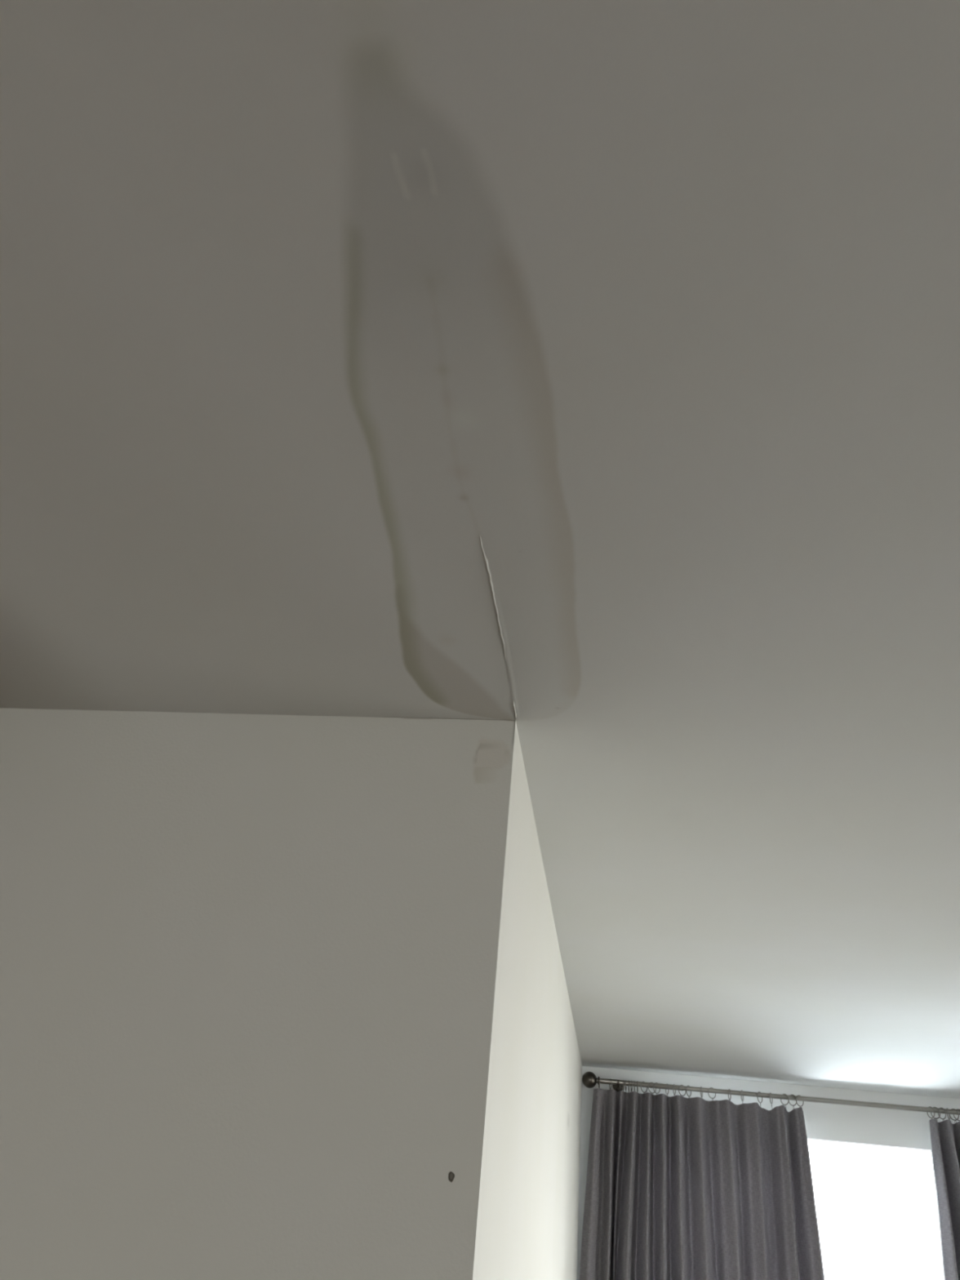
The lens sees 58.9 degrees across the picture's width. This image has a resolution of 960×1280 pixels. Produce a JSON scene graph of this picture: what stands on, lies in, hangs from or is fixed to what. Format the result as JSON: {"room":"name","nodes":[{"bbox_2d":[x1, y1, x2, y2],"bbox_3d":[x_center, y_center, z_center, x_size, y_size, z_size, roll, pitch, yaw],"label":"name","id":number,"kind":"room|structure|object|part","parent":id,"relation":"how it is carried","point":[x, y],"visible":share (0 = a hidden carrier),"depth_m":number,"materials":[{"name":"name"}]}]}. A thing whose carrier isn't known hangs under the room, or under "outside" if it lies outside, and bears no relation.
{"room":"living room","nodes":[
{"label":"living room","id":0,"kind":"room"},
{"bbox_2d":[0,707,515,1279],"bbox_3d":[-0.524,1.224,0.518,0.929,2.600,0.120,1,-33,9],"label":"wall","id":1,"kind":"structure","parent":0,"point":[248,962],"depth_m":0.95,"materials":[{"name":"paint"}]},
{"bbox_2d":[0,0,959,1098],"bbox_3d":[0.999,-0.762,-0.294,4.150,0.152,10.133,1,-33,9],"label":"ceiling","id":2,"kind":"structure","parent":0,"point":[583,375],"depth_m":0.68,"materials":[{"name":"paint"}]},
{"bbox_2d":[472,723,582,1279],"bbox_3d":[0.089,2.161,1.887,0.121,2.600,3.564,1,-33,9],"label":"wall","id":3,"kind":"structure","parent":0,"point":[527,1221],"depth_m":1.30,"materials":[{"name":"paint"}]},
{"bbox_2d":[577,1066,959,1279],"bbox_3d":[1.915,3.202,3.213,3.341,2.600,0.220,1,-33,9],"label":"wall","id":4,"kind":"structure","parent":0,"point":[882,1128],"depth_m":3.83,"materials":[{"name":"paint"}]},
{"bbox_2d":[582,1071,959,1115],"bbox_3d":[1.831,2.063,3.745,2.742,0.068,0.148,1,-33,9],"label":"curtain rod","id":5,"kind":"object","parent":4,"relation":"attached to","point":[589,1079],"visible":0.99,"depth_m":3.80,"materials":[{"name":"silver metal"}]},
{"bbox_3d":[0.639,2.064,3.925,0.013,0.041,0.125,1,-33,9],"label":"bracket arm","id":6,"kind":"part","parent":5,"relation":"part of","materials":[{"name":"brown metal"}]},
{"bbox_2d":[653,1082,660,1098],"bbox_3d":[0.803,2.049,3.859,0.046,0.067,0.004,26,-37,-29],"label":"curtain ring","id":7,"kind":"object","parent":5,"relation":"hanging from","point":[655,1082],"visible":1,"depth_m":3.85,"materials":[{"name":"metal"}]},
{"bbox_2d":[665,1083,668,1100],"bbox_3d":[0.849,2.049,3.852,0.004,0.067,0.046,7,-32,-2],"label":"curtain ring","id":8,"kind":"object","parent":5,"relation":"hanging from","point":[667,1083],"visible":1,"depth_m":3.84,"materials":[{"name":"metal"}]},
{"bbox_2d":[685,1085,691,1102],"bbox_3d":[0.944,2.050,3.838,0.004,0.067,0.046,-21,-40,36],"label":"curtain ring","id":9,"kind":"object","parent":5,"relation":"hanging from","point":[686,1086],"visible":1,"depth_m":3.83,"materials":[{"name":"metal"}]},
{"bbox_2d":[707,1087,715,1103],"bbox_3d":[1.045,2.051,3.822,0.046,0.067,0.004,20,-35,-20],"label":"curtain ring","id":10,"kind":"object","parent":5,"relation":"hanging from","point":[710,1087],"visible":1,"depth_m":3.82,"materials":[{"name":"metal"}]},
{"bbox_2d":[756,1091,762,1108],"bbox_3d":[1.250,2.053,3.790,0.004,0.067,0.046,-24,-43,38],"label":"curtain ring","id":11,"kind":"object","parent":5,"relation":"hanging from","point":[758,1091],"visible":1,"depth_m":3.79,"materials":[{"name":"metal"}]},
{"bbox_2d":[768,1092,773,1108],"bbox_3d":[1.297,2.054,3.783,0.004,0.067,0.046,-12,-37,27],"label":"curtain ring","id":12,"kind":"object","parent":5,"relation":"hanging from","point":[770,1092],"visible":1,"depth_m":3.78,"materials":[{"name":"metal"}]},
{"bbox_2d":[780,1093,789,1106],"bbox_3d":[1.355,2.054,3.773,0.004,0.067,0.046,24,-36,-26],"label":"curtain ring","id":13,"kind":"object","parent":5,"relation":"hanging from","point":[782,1094],"visible":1,"depth_m":3.77,"materials":[{"name":"metal"}]},
{"bbox_2d":[788,1094,797,1107],"bbox_3d":[1.389,2.054,3.768,0.004,0.067,0.046,24,-37,-26],"label":"curtain ring","id":14,"kind":"object","parent":5,"relation":"hanging from","point":[790,1095],"visible":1,"depth_m":3.77,"materials":[{"name":"metal"}]},
{"bbox_2d":[926,1106,934,1119],"bbox_3d":[1.956,2.060,3.681,0.004,0.067,0.046,13,-33,-11],"label":"curtain ring","id":15,"kind":"object","parent":5,"relation":"hanging from","point":[929,1107],"visible":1,"depth_m":3.68,"materials":[{"name":"metal"}]},
{"bbox_2d":[928,1118,959,1279],"bbox_3d":[1.935,3.107,3.010,0.346,2.455,0.147,2,-33,7],"label":"curtain","id":16,"kind":"object","parent":15,"relation":"hanging from","point":[944,1135],"visible":1,"depth_m":3.52,"materials":[{"name":"grey fabric"}]},
{"bbox_2d":[930,1106,940,1119],"bbox_3d":[1.975,2.060,3.678,0.004,0.067,0.046,22,-35,-23],"label":"curtain ring","id":17,"kind":"object","parent":5,"relation":"hanging from","point":[936,1118],"visible":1,"depth_m":3.67,"materials":[{"name":"metal"}]},
{"bbox_2d":[937,1107,946,1120],"bbox_3d":[2.001,2.060,3.673,0.004,0.067,0.046,14,-33,-12],"label":"curtain ring","id":18,"kind":"object","parent":5,"relation":"hanging from","point":[940,1108],"visible":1,"depth_m":3.67,"materials":[{"name":"metal"}]},
{"bbox_2d":[949,1108,959,1125],"bbox_3d":[2.049,2.061,3.666,0.004,0.067,0.046,21,-37,-22],"label":"curtain ring","id":19,"kind":"object","parent":5,"relation":"hanging from","point":[954,1120],"visible":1,"depth_m":3.66,"materials":[{"name":"metal"}]},
{"label":"curtain ring","id":20,"kind":"object","parent":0,"visible":0},
{"bbox_2d":[579,1088,824,1279],"bbox_3d":[0.850,3.096,3.179,1.017,2.456,0.155,1,-33,9],"label":"curtain","id":21,"kind":"object","parent":20,"relation":"hanging from","point":[677,1188],"visible":1,"depth_m":3.63,"materials":[{"name":"grey fabric"}]}
]}

